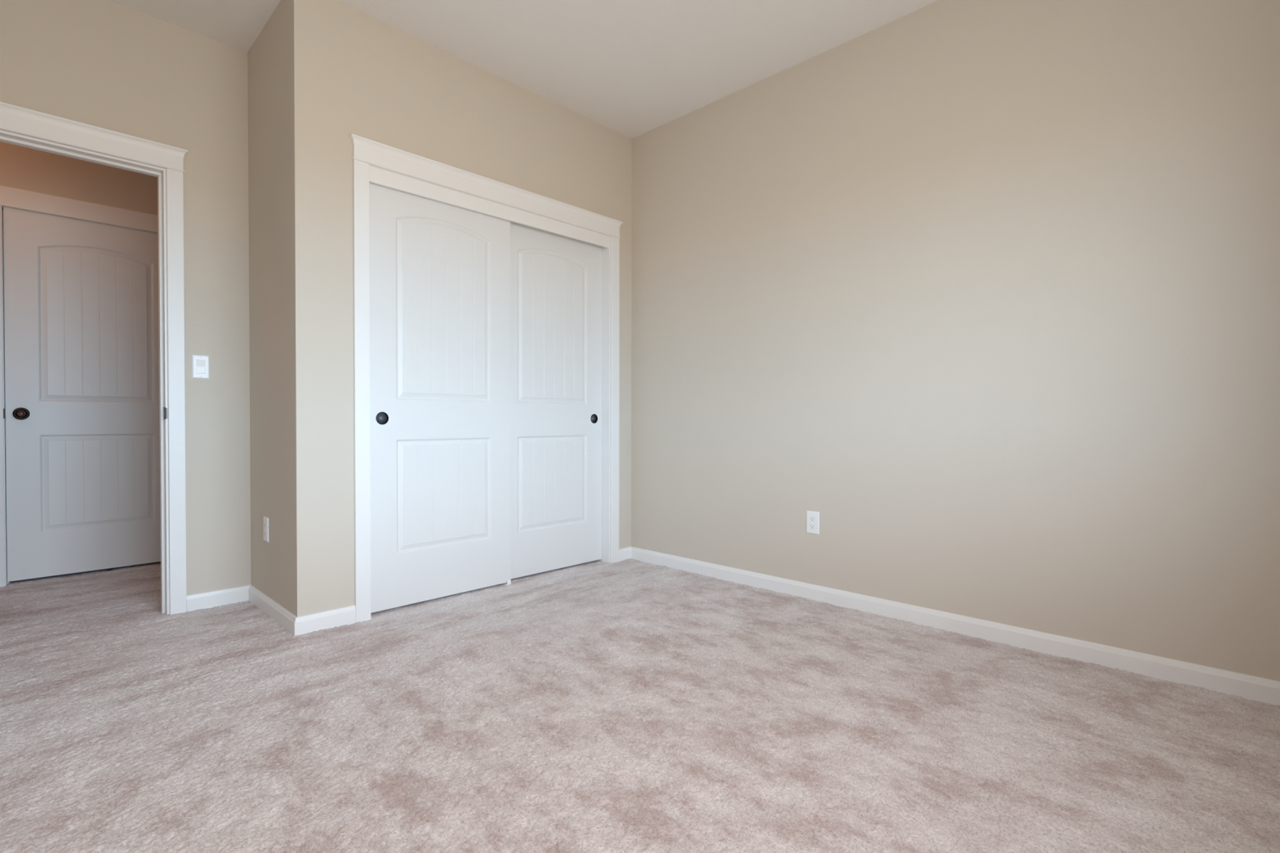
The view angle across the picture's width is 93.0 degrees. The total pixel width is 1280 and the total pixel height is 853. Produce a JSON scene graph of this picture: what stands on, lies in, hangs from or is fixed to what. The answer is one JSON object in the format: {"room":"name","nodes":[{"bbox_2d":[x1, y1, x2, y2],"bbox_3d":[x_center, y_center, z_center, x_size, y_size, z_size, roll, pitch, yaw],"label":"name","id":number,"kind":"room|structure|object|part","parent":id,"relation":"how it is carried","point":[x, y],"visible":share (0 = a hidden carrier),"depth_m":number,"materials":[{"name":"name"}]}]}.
{"room":"empty bedroom","nodes":[
{"label":"empty bedroom","id":0,"kind":"room"},
{"bbox_2d":[0,141,157,215],"bbox_3d":[-3.211,-0.516,3.620,0.115,2.814,3.700,1,1,44],"label":"wall","id":1,"kind":"structure","parent":0,"point":[21,167],"depth_m":3.49,"materials":[{"name":"beige paint"}]},
{"bbox_2d":[0,185,158,586],"bbox_3d":[-3.217,-0.214,3.607,0.131,2.175,0.906,1,1,44],"label":"door frame","id":2,"kind":"structure","parent":1,"relation":"attached to","point":[11,197],"depth_m":3.33,"materials":[{"name":"white paint"}]},
{"bbox_3d":[-3.469,-0.158,3.266,0.016,2.070,0.064,1,1,44],"label":"casing","id":3,"kind":"part","parent":2,"relation":"part of","materials":[{"name":"white paint"}]},
{"bbox_3d":[-3.174,-1.248,3.554,0.016,0.105,0.906,1,1,44],"label":"head casing","id":4,"kind":"part","parent":2,"relation":"part of","materials":[{"name":"white paint"}]},
{"bbox_2d":[3,206,160,582],"bbox_3d":[-3.168,-0.174,3.567,0.097,2.036,0.771,1,1,44],"label":"door","id":5,"kind":"structure","parent":1,"relation":"in","point":[82,429],"depth_m":3.51,"materials":[{"name":"white paint"}]},
{"bbox_3d":[-3.378,-0.070,3.318,0.050,0.054,0.054,1,1,44],"label":"knob","id":6,"kind":"part","parent":5,"relation":"part of","materials":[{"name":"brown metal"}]},
{"bbox_2d":[0,0,251,595],"bbox_3d":[-2.109,-0.506,2.967,0.115,2.814,4.300,1,1,44],"label":"wall","id":7,"kind":"structure","parent":0,"point":[108,64],"depth_m":2.89,"materials":[{"name":"beige paint"}]},
{"bbox_2d":[0,101,187,614],"bbox_3d":[-2.487,-0.199,2.560,0.147,2.173,0.938,1,1,44],"label":"door frame","id":8,"kind":"structure","parent":7,"relation":"attached to","point":[19,126],"depth_m":2.81,"materials":[{"name":"white paint"}]},
{"bbox_3d":[-2.444,-1.267,2.506,0.032,0.036,0.938,1,1,44],"label":"crown","id":9,"kind":"part","parent":8,"relation":"part of","materials":[{"name":"white paint"}]},
{"bbox_3d":[-2.203,-0.061,2.820,0.044,0.057,0.008,1,1,44],"label":"strike plate","id":10,"kind":"part","parent":8,"relation":"part of","materials":[{"name":"grey metal"}]},
{"bbox_3d":[-2.157,-0.150,2.829,0.016,2.070,0.062,1,1,44],"label":"casing","id":11,"kind":"part","parent":8,"relation":"part of","materials":[{"name":"white paint"}]},
{"bbox_2d":[191,354,208,378],"bbox_3d":[-2.094,-0.284,2.898,0.008,0.112,0.068,1,1,44],"label":"light switch","id":12,"kind":"object","parent":7,"relation":"attached to","point":[200,363],"visible":1,"depth_m":2.90,"materials":[{"name":"white plastic"}]},
{"bbox_2d":[186,584,250,611],"bbox_3d":[-2.045,0.840,2.959,0.014,0.087,0.265,1,1,44],"label":"baseboard","id":13,"kind":"structure","parent":7,"relation":"attached to","point":[211,599],"depth_m":2.95,"materials":[{"name":"white paint"}]},
{"bbox_2d":[247,0,288,610],"bbox_3d":[-1.700,-0.504,2.874,0.602,2.814,0.115,1,1,44],"label":"wall","id":14,"kind":"structure","parent":0,"point":[266,57],"depth_m":2.81,"materials":[{"name":"beige paint"}]},
{"bbox_2d":[263,516,268,542],"bbox_3d":[-1.761,0.484,2.860,0.070,0.114,0.007,1,1,44],"label":"wall outlet","id":15,"kind":"object","parent":14,"relation":"attached to","point":[265,519],"visible":1,"depth_m":2.85,"materials":[{"name":"white plastic"}]},
{"bbox_2d":[263,522,266,536],"bbox_3d":[-1.762,0.484,2.859,0.034,0.066,0.006,1,1,44],"label":"receptacle","id":16,"kind":"object","parent":15,"relation":"attached to","point":[264,523],"depth_m":2.86,"materials":[{"name":"white plastic"}]},
{"bbox_2d":[248,584,297,635],"bbox_3d":[-1.701,0.843,2.799,0.731,0.087,0.014,1,1,44],"label":"baseboard","id":17,"kind":"structure","parent":14,"relation":"attached to","point":[284,618],"depth_m":2.76,"materials":[{"name":"white paint"}]},
{"bbox_2d":[284,0,631,617],"bbox_3d":[-0.790,-0.508,3.297,0.115,2.814,1.990,1,1,44],"label":"wall","id":18,"kind":"structure","parent":0,"point":[348,71],"depth_m":2.69,"materials":[{"name":"beige paint"}]},
{"bbox_2d":[294,604,355,635],"bbox_3d":[-1.363,0.845,2.634,0.014,0.087,0.248,1,1,44],"label":"baseboard","id":19,"kind":"structure","parent":18,"relation":"attached to","point":[337,617],"depth_m":2.63,"materials":[{"name":"white paint"}]},
{"bbox_2d":[368,182,511,613],"bbox_3d":[-0.991,-0.157,3.074,0.035,2.030,0.769,1,1,44],"label":"door","id":20,"kind":"structure","parent":18,"relation":"in","point":[440,272],"depth_m":3.03,"materials":[{"name":"white paint"}]},
{"bbox_2d":[376,413,386,423],"bbox_3d":[-1.210,-0.038,2.842,0.002,0.052,0.052,1,1,44],"label":"door knob","id":21,"kind":"object","parent":20,"relation":"on","point":[381,418],"depth_m":2.84,"materials":[{"name":"black metal"}]},
{"bbox_3d":[-1.205,-0.038,2.837,0.011,0.059,0.059,1,1,44],"label":"finger pull","id":22,"kind":"part","parent":20,"relation":"part of","materials":[{"name":"black metal"}]},
{"bbox_2d":[349,133,622,622],"bbox_3d":[-0.741,-0.207,3.329,0.146,2.175,1.663,1,1,44],"label":"door frame","id":23,"kind":"structure","parent":18,"relation":"attached to","point":[375,162],"depth_m":3.05,"materials":[{"name":"white paint"}]},
{"bbox_3d":[-1.250,-0.149,2.734,0.016,2.072,0.067,1,1,44],"label":"casing","id":24,"kind":"part","parent":23,"relation":"part of","materials":[{"name":"white paint"}]},
{"bbox_3d":[-0.698,-1.275,3.276,0.032,0.036,1.663,1,1,44],"label":"crown","id":25,"kind":"part","parent":23,"relation":"part of","materials":[{"name":"white paint"}]},
{"bbox_3d":[-0.161,-0.161,3.856,0.016,2.072,0.069,1,1,44],"label":"casing","id":26,"kind":"part","parent":23,"relation":"part of","materials":[{"name":"white paint"}]},
{"bbox_2d":[510,221,601,578],"bbox_3d":[-0.525,-0.163,3.615,0.035,2.030,0.769,1,1,44],"label":"door","id":27,"kind":"structure","parent":18,"relation":"in","point":[556,279],"depth_m":3.61,"materials":[{"name":"white paint"}]},
{"bbox_2d":[591,414,595,422],"bbox_3d":[-0.297,-0.049,3.844,0.002,0.052,0.052,1,1,44],"label":"door knob","id":28,"kind":"object","parent":27,"relation":"on","point":[593,416],"depth_m":3.84,"materials":[{"name":"black metal"}]},
{"bbox_3d":[-0.292,-0.049,3.839,0.011,0.059,0.059,1,1,44],"label":"finger pull","id":29,"kind":"part","parent":27,"relation":"part of","materials":[{"name":"black metal"}]},
{"bbox_2d":[618,546,631,561],"bbox_3d":[-0.096,0.831,3.938,0.014,0.087,0.124,1,1,44],"label":"baseboard","id":30,"kind":"structure","parent":18,"relation":"attached to","point":[624,553],"depth_m":3.93,"materials":[{"name":"white paint"}]},
{"bbox_2d":[109,0,937,138],"bbox_3d":[-1.448,-1.904,2.311,6.242,0.100,4.530,1,1,44],"label":"ceiling","id":31,"kind":"structure","parent":0,"point":[630,68],"depth_m":2.90,"materials":[{"name":"white paint"}]},
{"bbox_2d":[0,558,1279,852],"bbox_3d":[-1.466,0.936,2.359,6.650,0.127,4.700,1,1,44],"label":"floor","id":32,"kind":"structure","parent":0,"point":[631,705],"depth_m":1.77,"materials":[{"name":"beige carpet"}]},
{"bbox_2d":[502,579,511,585],"bbox_3d":[-0.751,0.857,3.367,0.092,0.030,0.032,1,1,44],"label":"floor guide","id":33,"kind":"object","parent":32,"relation":"on","point":[508,582],"visible":0.37,"depth_m":3.33,"materials":[{"name":"white plastic"}]},
{"bbox_2d":[631,0,1279,681],"bbox_3d":[0.857,-0.504,3.165,4.097,2.814,0.115,1,1,44],"label":"wall","id":34,"kind":"structure","parent":0,"point":[987,292],"depth_m":2.50,"materials":[{"name":"beige paint"}]},
{"bbox_2d":[806,511,819,534],"bbox_3d":[0.873,0.486,3.075,0.070,0.114,0.007,1,1,44],"label":"wall outlet","id":35,"kind":"object","parent":34,"relation":"attached to","point":[812,517],"visible":1,"depth_m":3.07,"materials":[{"name":"white plastic"}]},
{"bbox_2d":[808,515,815,529],"bbox_3d":[0.873,0.486,3.075,0.034,0.066,0.006,1,1,44],"label":"receptacle","id":36,"kind":"object","parent":35,"relation":"attached to","point":[811,518],"depth_m":3.07,"materials":[{"name":"white plastic"}]},
{"bbox_2d":[631,546,1279,705],"bbox_3d":[1.067,0.846,2.885,3.150,0.087,0.014,1,1,44],"label":"baseboard","id":37,"kind":"structure","parent":34,"relation":"attached to","point":[1246,686],"depth_m":2.47,"materials":[{"name":"white paint"}]}
]}

